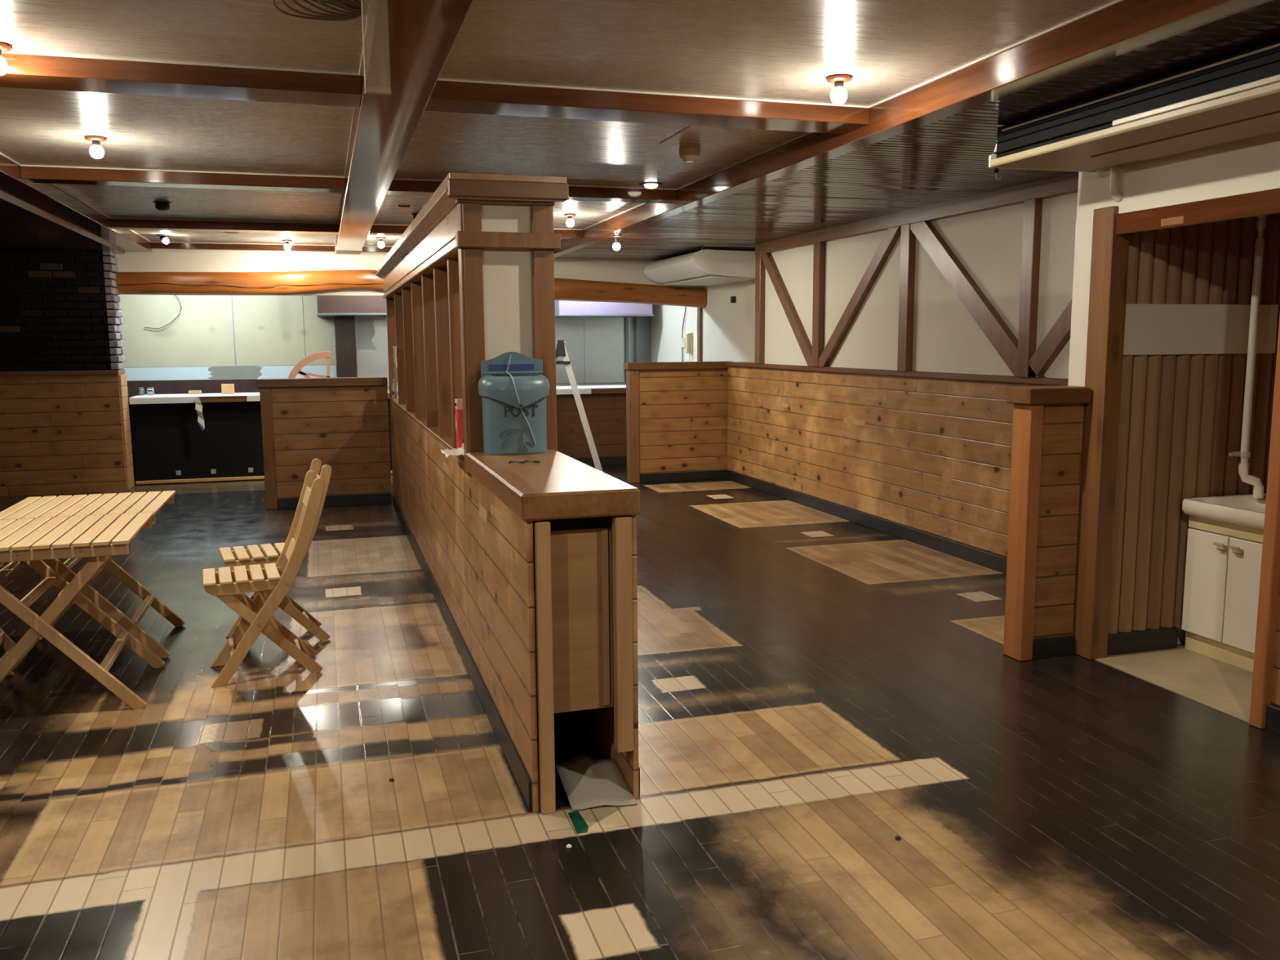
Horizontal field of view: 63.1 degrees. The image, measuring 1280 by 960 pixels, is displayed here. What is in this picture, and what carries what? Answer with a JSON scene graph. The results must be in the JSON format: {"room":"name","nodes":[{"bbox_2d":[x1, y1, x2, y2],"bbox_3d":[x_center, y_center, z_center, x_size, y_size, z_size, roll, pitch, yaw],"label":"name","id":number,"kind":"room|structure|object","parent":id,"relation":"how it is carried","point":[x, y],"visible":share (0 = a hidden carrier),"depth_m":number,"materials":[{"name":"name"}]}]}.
{"room":"restaurant dining room","nodes":[
{"label":"restaurant dining room","id":0,"kind":"room"},
{"bbox_2d":[0,194,124,253],"bbox_3d":[-4.377,-1.376,3.431,2.520,0.060,14.600,-3,8,-17],"label":"ceiling","id":1,"kind":"structure","parent":0,"point":[22,227],"depth_m":8.68,"materials":[{"name":"brown wood"}]},
{"bbox_2d":[0,249,134,496],"bbox_3d":[-6.463,-1.099,10.324,2.464,2.507,0.380,-3,8,-17],"label":"brick wall","id":2,"kind":"structure","parent":0,"point":[65,427],"depth_m":10.37,"materials":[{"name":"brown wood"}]},
{"bbox_2d":[334,315,356,377],"bbox_3d":[-3.828,-1.307,13.624,0.240,2.000,0.200,-3,8,-17],"label":"wall column","id":3,"kind":"structure","parent":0,"point":[344,325],"depth_m":13.47,"materials":[{"name":"metal"}]},
{"bbox_2d":[360,0,365,93],"bbox_3d":[-0.707,-1.223,2.784,0.070,0.370,0.020,-3,8,-17],"label":"ceiling beam","id":4,"kind":"structure","parent":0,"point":[361,0],"depth_m":2.78,"materials":[{"name":"beige"}]},
{"bbox_2d":[117,294,650,400],"bbox_3d":[-4.063,-1.608,13.628,9.000,2.600,0.380,-3,8,-17],"label":"wall","id":5,"kind":"structure","parent":0,"point":[213,341],"depth_m":13.33,"materials":[{"name":"paint"}]},
{"bbox_2d":[144,294,182,328],"bbox_3d":[-5.919,-2.099,12.915,0.446,0.458,0.042,-3,8,-17],"label":"loose cable","id":6,"kind":"object","parent":5,"relation":"attached to","point":[175,295],"visible":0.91,"depth_m":12.94,"materials":[{"name":"grey plastic"}]},
{"bbox_2d":[316,295,386,316],"bbox_3d":[-3.209,-2.478,13.310,1.790,0.752,0.780,-3,8,-17],"label":"range hood","id":7,"kind":"object","parent":5,"relation":"attached to","point":[327,305],"visible":0.3,"depth_m":12.86,"materials":[{"name":"metal"}]},
{"bbox_2d":[555,300,653,317],"bbox_3d":[-0.554,-2.591,14.109,1.300,0.752,0.780,-3,8,-17],"label":"range hood","id":8,"kind":"object","parent":5,"relation":"attached to","point":[563,308],"visible":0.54,"depth_m":13.79,"materials":[{"name":"metal"}]},
{"bbox_2d":[115,248,704,296],"bbox_3d":[-2.328,-2.364,11.661,6.460,0.600,0.130,-3,8,-17],"label":"wall header","id":9,"kind":"structure","parent":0,"point":[159,260],"depth_m":11.19,"materials":[{"name":"white paint"}]},
{"bbox_2d":[128,229,337,245],"bbox_3d":[-3.851,-2.351,9.978,1.817,0.007,2.000,-3,8,-17],"label":"trim","id":10,"kind":"structure","parent":9,"relation":"attached to","point":[129,229],"depth_m":10.86,"materials":[{"name":"beige paint"}]},
{"bbox_2d":[114,269,706,307],"bbox_3d":[-2.309,-2.131,11.620,6.430,0.404,0.219,-3,8,-17],"label":"ceiling beam","id":11,"kind":"structure","parent":9,"relation":"attached to","point":[283,282],"depth_m":11.16,"materials":[{"name":"brown wood"}]},
{"bbox_2d":[0,0,1115,246],"bbox_3d":[-1.000,-1.656,4.429,4.020,0.060,14.600,-3,8,-17],"label":"ceiling","id":12,"kind":"structure","parent":0,"point":[774,50],"depth_m":4.06,"materials":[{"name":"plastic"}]},
{"bbox_2d":[0,41,12,75],"bbox_3d":[-2.228,-1.454,3.605,0.104,0.103,0.104,-3,8,-17],"label":"bulb","id":13,"kind":"object","parent":12,"relation":"attached to","point":[4,47],"visible":1,"depth_m":3.60,"materials":[{"name":"white glass"}]},
{"bbox_2d":[0,155,151,252],"bbox_3d":[-3.050,-1.483,3.797,0.280,0.106,14.550,-3,8,-17],"label":"ceiling beam","id":14,"kind":"structure","parent":12,"relation":"attached to","point":[47,199],"depth_m":7.35,"materials":[{"name":"brown wood"}]},
{"bbox_2d":[84,135,106,158],"bbox_3d":[-2.736,-1.672,5.244,0.104,0.103,0.104,-3,8,-17],"label":"bulb","id":15,"kind":"object","parent":12,"relation":"attached to","point":[96,151],"visible":1,"depth_m":5.22,"materials":[{"name":"white glass"}]},
{"bbox_2d":[92,140,100,145],"bbox_3d":[-2.736,-1.696,5.241,0.038,0.026,0.038,-3,8,-17],"label":"socket","id":16,"kind":"object","parent":15,"relation":"attached to","point":[94,142],"depth_m":5.23,"materials":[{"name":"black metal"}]},
{"bbox_2d":[153,200,171,210],"bbox_3d":[-3.516,-2.014,7.669,0.120,0.062,0.120,-3,8,-17],"label":"spotlight","id":17,"kind":"object","parent":12,"relation":"attached to","point":[159,205],"visible":1,"depth_m":7.63,"materials":[{"name":"black metal"}]},
{"bbox_2d":[155,234,169,244],"bbox_3d":[-4.573,-2.307,9.995,0.120,0.090,0.120,-3,8,-17],"label":"bulb","id":18,"kind":"object","parent":12,"relation":"attached to","point":[164,239],"visible":1,"depth_m":9.96,"materials":[{"name":"white glass"}]},
{"bbox_2d":[0,106,356,177],"bbox_3d":[-2.368,-1.709,5.141,1.817,0.007,2.420,-3,8,-17],"label":"trim","id":19,"kind":"structure","parent":12,"relation":"attached to","point":[355,108],"depth_m":6.18,"materials":[{"name":"beige paint"}]},
{"bbox_2d":[0,53,361,106],"bbox_3d":[-1.982,-1.513,3.886,1.817,0.086,0.235,-3,8,-17],"label":"ceiling beam","id":20,"kind":"structure","parent":12,"relation":"attached to","point":[24,71],"depth_m":3.90,"materials":[{"name":"brown wood"}]},
{"bbox_2d":[20,166,346,193],"bbox_3d":[-2.746,-1.843,6.378,1.817,0.086,0.180,-3,8,-17],"label":"ceiling beam","id":21,"kind":"structure","parent":12,"relation":"attached to","point":[29,174],"depth_m":6.31,"materials":[{"name":"brown wood"}]},
{"bbox_2d":[1,0,373,75],"bbox_3d":[-1.568,-1.362,2.530,1.817,0.007,2.615,-3,8,-17],"label":"trim","id":22,"kind":"structure","parent":12,"relation":"attached to","point":[371,1],"depth_m":3.81,"materials":[{"name":"beige paint"}]},
{"bbox_2d":[50,183,343,224],"bbox_3d":[-3.140,-2.043,7.659,1.817,0.007,2.530,-3,8,-17],"label":"trim","id":23,"kind":"structure","parent":12,"relation":"attached to","point":[55,185],"depth_m":8.70,"materials":[{"name":"beige paint"}]},
{"bbox_2d":[110,218,338,234],"bbox_3d":[-3.534,-2.185,8.948,1.817,0.086,0.180,-3,8,-17],"label":"ceiling beam","id":24,"kind":"structure","parent":12,"relation":"attached to","point":[116,224],"depth_m":8.87,"materials":[{"name":"brown wood"}]},
{"bbox_2d":[223,231,239,233],"bbox_3d":[-3.815,-2.315,9.728,0.140,0.012,0.140,-3,8,-17],"label":"ceiling disc","id":25,"kind":"object","parent":12,"relation":"attached to","point":[224,232],"visible":0.7,"depth_m":9.71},
{"bbox_2d":[151,242,335,252],"bbox_3d":[-4.153,-2.458,10.968,1.817,0.076,0.080,-3,8,-17],"label":"ceiling beam","id":26,"kind":"structure","parent":12,"relation":"attached to","point":[153,245],"depth_m":10.92,"materials":[{"name":"brown wood"}]},
{"bbox_2d":[281,240,292,250],"bbox_3d":[-3.590,-2.389,10.602,0.104,0.103,0.104,-3,8,-17],"label":"bulb","id":27,"kind":"object","parent":12,"relation":"attached to","point":[286,246],"visible":1,"depth_m":10.58,"materials":[{"name":"white glass"}]},
{"bbox_2d":[271,0,367,21],"bbox_3d":[-0.974,-1.437,3.175,0.277,0.032,0.317,-3,8,-17],"label":"ceiling vent","id":28,"kind":"object","parent":12,"relation":"attached to","point":[356,14],"visible":0.93,"depth_m":3.18,"materials":[{"name":"black metal"}]},
{"bbox_2d":[361,246,391,253],"bbox_3d":[-2.108,-2.555,11.582,1.948,0.076,0.080,-3,8,-17],"label":"ceiling beam","id":29,"kind":"structure","parent":12,"relation":"attached to","point":[365,249],"depth_m":11.32,"materials":[{"name":"brown wood"}]},
{"bbox_2d":[375,236,386,248],"bbox_3d":[-2.582,-2.366,10.386,0.104,0.103,0.104,-3,8,-17],"label":"bulb","id":30,"kind":"object","parent":12,"relation":"attached to","point":[380,244],"visible":1,"depth_m":10.36,"materials":[{"name":"white glass"}]},
{"bbox_2d":[334,0,472,254],"bbox_3d":[-1.056,-1.582,4.396,0.263,0.098,14.552,-3,8,-17],"label":"ceiling beam","id":31,"kind":"structure","parent":12,"relation":"attached to","point":[409,45],"depth_m":3.97,"materials":[{"name":"beige paint"}]},
{"bbox_2d":[398,205,409,208],"bbox_3d":[-1.811,-2.096,7.991,0.085,0.010,0.060,-3,8,-17],"label":"ceiling plate","id":32,"kind":"object","parent":12,"relation":"attached to","point":[399,206],"visible":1,"depth_m":7.97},
{"bbox_2d":[411,213,417,219],"bbox_3d":[-1.800,-2.137,8.495,0.120,0.062,0.120,-3,8,-17],"label":"spotlight","id":33,"kind":"object","parent":12,"relation":"attached to","point":[414,215],"visible":0.21,"depth_m":8.45,"materials":[{"name":"black metal"}]},
{"bbox_2d":[368,225,583,239],"bbox_3d":[-1.489,-2.281,9.563,1.948,0.086,0.180,-3,8,-17],"label":"ceiling beam","id":34,"kind":"structure","parent":12,"relation":"attached to","point":[399,230],"depth_m":9.29,"materials":[{"name":"brown wood"}]},
{"bbox_2d":[373,203,645,230],"bbox_3d":[-1.095,-2.140,8.273,1.948,0.007,2.530,-3,8,-17],"label":"trim","id":35,"kind":"structure","parent":12,"relation":"attached to","point":[642,203],"depth_m":9.21,"materials":[{"name":"beige paint"}]},
{"bbox_2d":[386,179,677,203],"bbox_3d":[-0.701,-1.940,6.992,1.948,0.086,0.180,-3,8,-17],"label":"ceiling beam","id":36,"kind":"structure","parent":12,"relation":"attached to","point":[397,187],"depth_m":7.04,"materials":[{"name":"brown wood"}]},
{"bbox_2d":[564,213,576,226],"bbox_3d":[-0.575,-2.136,8.576,0.104,0.103,0.104,-3,8,-17],"label":"bulb","id":37,"kind":"object","parent":12,"relation":"attached to","point":[570,222],"visible":1,"depth_m":8.55,"materials":[{"name":"white glass"}]},
{"bbox_2d":[393,132,813,190],"bbox_3d":[-0.323,-1.806,5.755,1.948,0.007,2.420,-3,8,-17],"label":"trim","id":38,"kind":"structure","parent":12,"relation":"attached to","point":[807,133],"depth_m":6.65,"materials":[{"name":"beige paint"}]},
{"bbox_2d":[423,80,869,133],"bbox_3d":[0.063,-1.609,4.500,1.948,0.086,0.235,-3,8,-17],"label":"ceiling beam","id":39,"kind":"structure","parent":12,"relation":"attached to","point":[446,96],"depth_m":4.41,"materials":[{"name":"brown wood"}]},
{"bbox_2d":[639,182,662,188],"bbox_3d":[0.073,-1.956,6.932,0.156,0.030,0.156,-3,8,-17],"label":"recessed light","id":40,"kind":"object","parent":12,"relation":"in","point":[647,184],"visible":1,"depth_m":6.90,"materials":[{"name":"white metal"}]},
{"bbox_2d":[679,145,700,163],"bbox_3d":[0.269,-1.755,5.632,0.116,0.082,0.116,-3,8,-17],"label":"smoke detector","id":41,"kind":"object","parent":12,"relation":"attached to","point":[689,154],"visible":1,"depth_m":5.59,"materials":[{"name":"beige plastic"}]},
{"bbox_2d":[680,155,698,161],"bbox_3d":[0.269,-1.734,5.635,0.096,0.024,0.096,-3,8,-17],"label":"grille","id":42,"kind":"object","parent":41,"relation":"attached to","point":[686,158],"depth_m":5.61,"materials":[{"name":"beige plastic"}]},
{"bbox_2d":[660,125,798,148],"bbox_3d":[0.467,-1.747,5.288,0.570,0.007,0.620,-3,8,-17],"label":"access hatch","id":43,"kind":"object","parent":12,"relation":"attached to","point":[698,135],"visible":0.81,"depth_m":5.33,"materials":[{"name":"wood"}]},
{"bbox_2d":[437,0,1124,108],"bbox_3d":[0.477,-1.459,3.144,1.948,0.007,2.615,-3,8,-17],"label":"trim","id":44,"kind":"structure","parent":12,"relation":"attached to","point":[1113,2],"depth_m":4.23,"materials":[{"name":"beige paint"}]},
{"bbox_2d":[826,74,852,104],"bbox_3d":[0.790,-1.547,4.138,0.104,0.103,0.104,-3,8,-17],"label":"bulb","id":45,"kind":"object","parent":12,"relation":"attached to","point":[838,95],"visible":1,"depth_m":4.12,"materials":[{"name":"white glass"}]},
{"bbox_2d":[834,80,844,87],"bbox_3d":[0.790,-1.571,4.135,0.038,0.026,0.038,-3,8,-17],"label":"socket","id":46,"kind":"object","parent":45,"relation":"attached to","point":[837,83],"depth_m":4.12,"materials":[{"name":"white metal"}]},
{"bbox_2d":[553,0,1273,257],"bbox_3d":[0.988,-1.660,5.011,0.120,0.135,14.550,-3,8,-17],"label":"ceiling beam","id":47,"kind":"structure","parent":12,"relation":"attached to","point":[1125,26],"depth_m":3.95,"materials":[{"name":"brown wood"}]},
{"bbox_2d":[0,464,1279,959],"bbox_3d":[-1.624,0.755,5.876,9.000,0.054,17.100,-3,8,-17],"label":"floor","id":48,"kind":"structure","parent":0,"point":[818,690],"depth_m":3.59,"materials":[{"name":"brown wood"}]},
{"bbox_2d":[0,561,26,675],"bbox_3d":[-3.161,0.449,4.760,0.522,0.910,0.342,-3,8,-21],"label":"folding chair","id":49,"kind":"object","parent":48,"relation":"on","point":[10,568],"visible":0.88,"depth_m":4.94,"materials":[{"name":"brown wood"}]},
{"bbox_2d":[0,511,164,709],"bbox_3d":[-2.479,0.575,4.440,0.722,0.736,0.720,-3,8,-17],"label":"folding table","id":50,"kind":"object","parent":48,"relation":"on","point":[109,535],"visible":1,"depth_m":4.24,"materials":[{"name":"brown wood"}]},
{"bbox_2d":[0,490,185,669],"bbox_3d":[-2.694,0.481,5.142,0.722,0.736,0.720,-3,8,-17],"label":"folding table","id":51,"kind":"object","parent":48,"relation":"on","point":[36,507],"visible":0.67,"depth_m":5.01,"materials":[{"name":"brown wood"}]},
{"bbox_2d":[202,470,324,687],"bbox_3d":[-1.712,0.439,4.758,0.522,0.910,0.342,-4,8,-23],"label":"folding chair","id":52,"kind":"object","parent":48,"relation":"on","point":[256,614],"visible":1,"depth_m":4.65,"materials":[{"name":"brown wood"}]},
{"bbox_2d":[218,457,332,640],"bbox_3d":[-1.833,0.372,5.261,0.522,0.910,0.342,-4,9,-26],"label":"folding chair","id":53,"kind":"object","parent":48,"relation":"on","point":[239,556],"visible":0.35,"depth_m":5.19,"materials":[{"name":"brown wood"}]},
{"bbox_2d":[255,377,391,509],"bbox_3d":[-2.881,-0.345,9.546,1.133,1.172,0.190,-3,8,-17],"label":"wall","id":54,"kind":"structure","parent":48,"relation":"on","point":[342,423],"depth_m":9.48,"materials":[{"name":"brown wood"}]},
{"bbox_2d":[128,388,626,484],"bbox_3d":[-2.514,-0.569,12.111,6.600,0.925,0.620,-3,8,-17],"label":"wall","id":55,"kind":"structure","parent":48,"relation":"on","point":[170,446],"depth_m":11.28,"materials":[{"name":"brown wood"}]},
{"bbox_2d":[128,392,259,404],"bbox_3d":[-4.795,-0.895,11.372,1.320,0.069,0.654,-3,8,-17],"label":"sheet","id":56,"kind":"object","parent":55,"relation":"on","point":[184,397],"visible":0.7,"depth_m":11.03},
{"bbox_2d":[136,387,144,395],"bbox_3d":[-5.434,-0.963,11.333,0.080,0.085,0.080,-3,8,-17],"label":"glass jar","id":57,"kind":"object","parent":56,"relation":"on","point":[140,391],"visible":1,"depth_m":11.30,"materials":[{"name":"glass"}]},
{"bbox_2d":[146,386,155,395],"bbox_3d":[-5.338,-0.968,11.361,0.080,0.085,0.080,-3,8,-17],"label":"glass jar","id":58,"kind":"object","parent":56,"relation":"on","point":[150,391],"visible":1,"depth_m":11.33,"materials":[{"name":"white"}]},
{"bbox_2d":[188,390,201,394],"bbox_3d":[-4.918,-0.968,11.511,0.130,0.041,0.040,-3,8,-17],"label":"wood offcut","id":59,"kind":"object","parent":56,"relation":"on","point":[190,392],"visible":1,"depth_m":11.49,"materials":[{"name":"beige wood"}]},
{"bbox_2d":[221,383,234,394],"bbox_3d":[-4.554,-1.006,11.512,0.130,0.111,0.040,-3,8,-17],"label":"wood offcut","id":60,"kind":"object","parent":56,"relation":"on","point":[226,388],"visible":1,"depth_m":11.49,"materials":[{"name":"beige wood"}]},
{"bbox_2d":[192,396,204,430],"bbox_3d":[-4.693,-0.703,11.080,0.100,0.365,0.029,-3,8,-17],"label":"tape","id":61,"kind":"object","parent":55,"relation":"attached to","point":[198,407],"visible":1,"depth_m":11.08,"materials":[{"name":"white paper"}]},
{"bbox_2d":[246,395,260,401],"bbox_3d":[-4.156,-0.879,11.233,0.160,0.060,0.012,-3,8,-17],"label":"flap","id":62,"kind":"object","parent":55,"relation":"attached to","point":[249,398],"visible":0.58,"depth_m":11.22,"materials":[{"name":"beige cardboard"}]},
{"bbox_2d":[288,351,331,377],"bbox_3d":[-3.734,-1.216,11.768,0.534,0.465,0.060,-3,8,-17],"label":"wheel segment","id":63,"kind":"object","parent":55,"relation":"on","point":[296,370],"visible":0.57,"depth_m":11.74,"materials":[{"name":"brown wood"}]},
{"bbox_2d":[128,388,626,404],"bbox_3d":[-2.395,-1.004,12.090,6.345,0.060,0.620,-3,8,-17],"label":"countertop","id":64,"kind":"structure","parent":55,"relation":"on","point":[593,391],"depth_m":11.20,"materials":[{"name":"white laminate"}]},
{"bbox_2d":[555,385,626,394],"bbox_3d":[-0.560,-1.097,12.641,2.490,0.066,0.658,-3,8,-17],"label":"sheet","id":65,"kind":"object","parent":55,"relation":"on","point":[559,389],"visible":0.29,"depth_m":12.33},
{"bbox_2d":[375,172,640,814],"bbox_3d":[-1.165,-0.439,6.438,0.500,2.165,6.800,-3,8,-17],"label":"wall","id":66,"kind":"structure","parent":48,"relation":"on","point":[520,562],"depth_m":4.24,"materials":[{"name":"brown wood"}]},
{"bbox_2d":[392,346,397,398],"bbox_3d":[-1.961,-0.862,8.368,0.022,0.421,0.251,-3,8,-17],"label":"plastic film","id":67,"kind":"object","parent":66,"relation":"hanging from","point":[393,347],"visible":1,"depth_m":8.39,"materials":[{"name":"plastic"}]},
{"bbox_2d":[391,378,398,398],"bbox_3d":[-2.215,-0.831,9.438,0.071,0.175,0.071,-3,8,-17],"label":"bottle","id":68,"kind":"object","parent":66,"relation":"on","point":[393,384],"visible":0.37,"depth_m":9.41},
{"bbox_2d":[440,447,464,457],"bbox_3d":[-0.817,-0.135,4.666,0.132,0.043,0.261,-3,8,-17],"label":"plastic bag","id":69,"kind":"object","parent":66,"relation":"on","point":[455,451],"visible":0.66,"depth_m":4.63,"materials":[{"name":"white plastic"}]},
{"bbox_2d":[454,398,463,448],"bbox_3d":[-0.757,-0.252,4.806,0.186,0.245,0.082,-3,8,-17],"label":"box","id":70,"kind":"object","parent":66,"relation":"on","point":[458,402],"visible":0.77,"depth_m":4.75,"materials":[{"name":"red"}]},
{"bbox_2d":[477,351,549,455],"bbox_3d":[-0.507,-0.316,4.274,0.287,0.418,0.183,-3,8,-17],"label":"mailbox","id":71,"kind":"object","parent":66,"relation":"on","point":[506,431],"visible":1,"depth_m":4.24,"materials":[{"name":"teal metal"}]},
{"bbox_2d":[506,354,536,444],"bbox_3d":[-0.513,-0.328,4.267,0.100,0.366,0.149,-7,10,-41],"label":"string","id":72,"kind":"object","parent":71,"relation":"hanging from","point":[510,354],"visible":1,"depth_m":4.24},
{"bbox_2d":[508,460,539,463],"bbox_3d":[-0.441,-0.070,3.973,0.121,0.009,0.047,-3,8,-17],"label":"tie","id":73,"kind":"object","parent":66,"relation":"on","point":[516,461],"visible":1,"depth_m":3.97,"materials":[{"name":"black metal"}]},
{"bbox_2d":[565,844,572,848],"bbox_3d":[-0.212,1.092,3.106,0.020,0.008,0.017,-3,8,-17],"label":"debris","id":74,"kind":"object","parent":48,"relation":"on","point":[568,846],"visible":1,"depth_m":3.10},
{"bbox_2d":[568,810,588,834],"bbox_3d":[-0.194,1.073,3.270,0.045,0.002,0.155,-3,8,-17],"label":"tape","id":75,"kind":"object","parent":48,"relation":"on","point":[580,826],"visible":1,"depth_m":3.26,"materials":[{"name":"green plastic"}]},
{"bbox_2d":[555,340,602,471],"bbox_3d":[-0.806,-0.673,10.676,0.912,1.508,0.385,-1,8,-3],"label":"stepladder","id":76,"kind":"object","parent":48,"relation":"on","point":[561,350],"visible":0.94,"depth_m":10.51,"materials":[{"name":"metal"}]},
{"bbox_2d":[555,754,637,810],"bbox_3d":[-0.152,1.003,3.486,0.212,0.076,0.291,-3,8,-17],"label":"sheet","id":77,"kind":"object","parent":48,"relation":"on","point":[588,782],"visible":1,"depth_m":3.48,"materials":[{"name":"white paper"}]},
{"bbox_2d":[622,360,728,483],"bbox_3d":[0.413,-0.624,11.109,1.170,1.262,0.190,-3,8,-17],"label":"wall","id":78,"kind":"structure","parent":48,"relation":"on","point":[677,411],"depth_m":11.05,"materials":[{"name":"brown wood"}]},
{"bbox_2d":[1003,385,1090,661],"bbox_3d":[1.884,0.202,4.872,0.335,1.272,0.165,-3,8,-17],"label":"wall","id":79,"kind":"structure","parent":48,"relation":"on","point":[1047,425],"depth_m":4.83,"materials":[{"name":"brown wood"}]},
{"bbox_2d":[1181,493,1266,671],"bbox_3d":[2.912,0.440,4.677,0.520,0.838,0.768,-3,8,-17],"label":"vanity unit","id":80,"kind":"object","parent":48,"relation":"on","point":[1224,542],"visible":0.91,"depth_m":4.78,"materials":[{"name":"beige laminate"}]},
{"bbox_2d":[1182,493,1266,530],"bbox_3d":[2.910,0.165,4.640,0.520,0.083,0.768,-3,8,-17],"label":"basin","id":81,"kind":"object","parent":80,"relation":"in","point":[1237,512],"depth_m":4.80,"materials":[{"name":"beige ceramic"}]},
{"bbox_2d":[649,279,755,362],"bbox_3d":[0.811,-1.523,12.751,0.185,2.600,4.900,-3,8,-17],"label":"wall","id":82,"kind":"structure","parent":0,"point":[725,331],"depth_m":12.33,"materials":[{"name":"beige paint"}]},
{"bbox_2d":[681,337,684,346],"bbox_3d":[0.554,-1.760,13.326,0.025,0.120,0.080,-3,8,-17],"label":"switch plate","id":83,"kind":"object","parent":82,"relation":"attached to","point":[683,339],"visible":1,"depth_m":13.29,"materials":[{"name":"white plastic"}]},
{"bbox_2d":[681,306,685,361],"bbox_3d":[0.562,-1.845,13.275,0.031,0.901,0.134,-3,8,-17],"label":"hanging cable","id":84,"kind":"object","parent":82,"relation":"hanging from","point":[685,307],"visible":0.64,"depth_m":13.30,"materials":[{"name":"grey plastic"}]},
{"bbox_2d":[685,333,693,361],"bbox_3d":[0.612,-1.531,13.079,0.074,0.630,0.100,-3,8,-17],"label":"intercom","id":85,"kind":"object","parent":82,"relation":"attached to","point":[689,336],"visible":0.89,"depth_m":13.02,"materials":[{"name":"beige plastic"}]},
{"bbox_2d":[643,248,755,285],"bbox_3d":[0.683,-2.311,11.421,0.823,0.274,1.750,-3,8,-17],"label":"air conditioner","id":86,"kind":"object","parent":82,"relation":"attached to","point":[708,267],"visible":0.98,"depth_m":10.68,"materials":[{"name":"white plastic"}]},
{"bbox_2d":[730,296,736,302],"bbox_3d":[1.042,-2.015,11.633,0.040,0.070,0.070,-3,8,-17],"label":"bracket","id":87,"kind":"object","parent":82,"relation":"attached to","point":[733,299],"visible":1,"depth_m":11.60,"materials":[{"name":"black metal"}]},
{"bbox_2d":[726,172,1079,573],"bbox_3d":[1.897,-0.817,8.154,0.212,2.415,6.270,-3,8,-17],"label":"wall","id":88,"kind":"structure","parent":0,"point":[889,348],"depth_m":7.61,"materials":[{"name":"paint"}]},
{"bbox_2d":[554,0,1279,262],"bbox_3d":[2.021,-1.673,5.364,2.100,0.035,14.622,-3,8,-17],"label":"ceiling slats","id":89,"kind":"structure","parent":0,"point":[946,159],"depth_m":5.85,"materials":[{"name":"brown wood"}]},
{"bbox_2d":[610,235,622,250],"bbox_3d":[-0.205,-2.078,9.129,0.104,0.128,0.104,-3,8,-17],"label":"bulb","id":90,"kind":"object","parent":89,"relation":"hanging from","point":[616,246],"visible":1,"depth_m":9.11,"materials":[{"name":"white glass"}]},
{"bbox_2d":[614,237,618,243],"bbox_3d":[-0.205,-2.100,9.126,0.038,0.045,0.038,-3,8,-17],"label":"socket","id":91,"kind":"object","parent":90,"relation":"attached to","point":[616,239],"depth_m":9.11,"materials":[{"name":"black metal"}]},
{"bbox_2d":[994,169,1000,180],"bbox_3d":[1.970,-1.678,5.737,0.043,0.053,0.026,-3,8,-17],"label":"ceiling hook","id":92,"kind":"object","parent":89,"relation":"attached to","point":[996,171],"visible":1,"depth_m":5.73,"materials":[{"name":"black metal"}]},
{"bbox_2d":[988,38,1279,172],"bbox_3d":[2.168,-1.296,3.392,0.565,0.174,2.600,-3,8,-17],"label":"air conditioner","id":93,"kind":"object","parent":89,"relation":"attached to","point":[1236,95],"visible":1,"depth_m":3.79,"materials":[{"name":"plastic"}]},
{"bbox_2d":[1067,130,1279,735],"bbox_3d":[3.061,0.040,1.772,0.128,2.405,6.772,-3,8,-17],"label":"wall","id":94,"kind":"structure","parent":0,"point":[1236,180],"depth_m":4.63,"materials":[{"name":"white paint"}]},
{"bbox_2d":[1106,217,1279,655],"bbox_3d":[2.598,-0.393,5.010,1.066,2.405,0.248,-3,8,-17],"label":"wall","id":95,"kind":"structure","parent":0,"point":[1188,290],"depth_m":4.90,"materials":[{"name":"paint"}]},
{"bbox_2d":[1109,166,1122,201],"bbox_3d":[2.096,-1.300,4.582,0.062,0.146,0.040,-3,8,-17],"label":"drain pipe","id":96,"kind":"object","parent":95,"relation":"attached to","point":[1115,193],"visible":1,"depth_m":4.57,"materials":[{"name":"beige plastic"}]},
{"bbox_2d":[1228,217,1266,497],"bbox_3d":[2.871,-0.565,4.869,0.154,1.300,0.122,4,9,28],"label":"pipe","id":97,"kind":"object","parent":95,"relation":"attached to","point":[1243,466],"visible":0.94,"depth_m":4.87,"materials":[{"name":"beige plastic"}]},
{"bbox_2d":[1263,215,1279,493],"bbox_3d":[3.310,-0.309,4.348,0.060,2.405,1.600,-3,8,-17],"label":"wall","id":98,"kind":"structure","parent":0,"point":[1278,297],"depth_m":5.05,"materials":[{"name":"white paint"}]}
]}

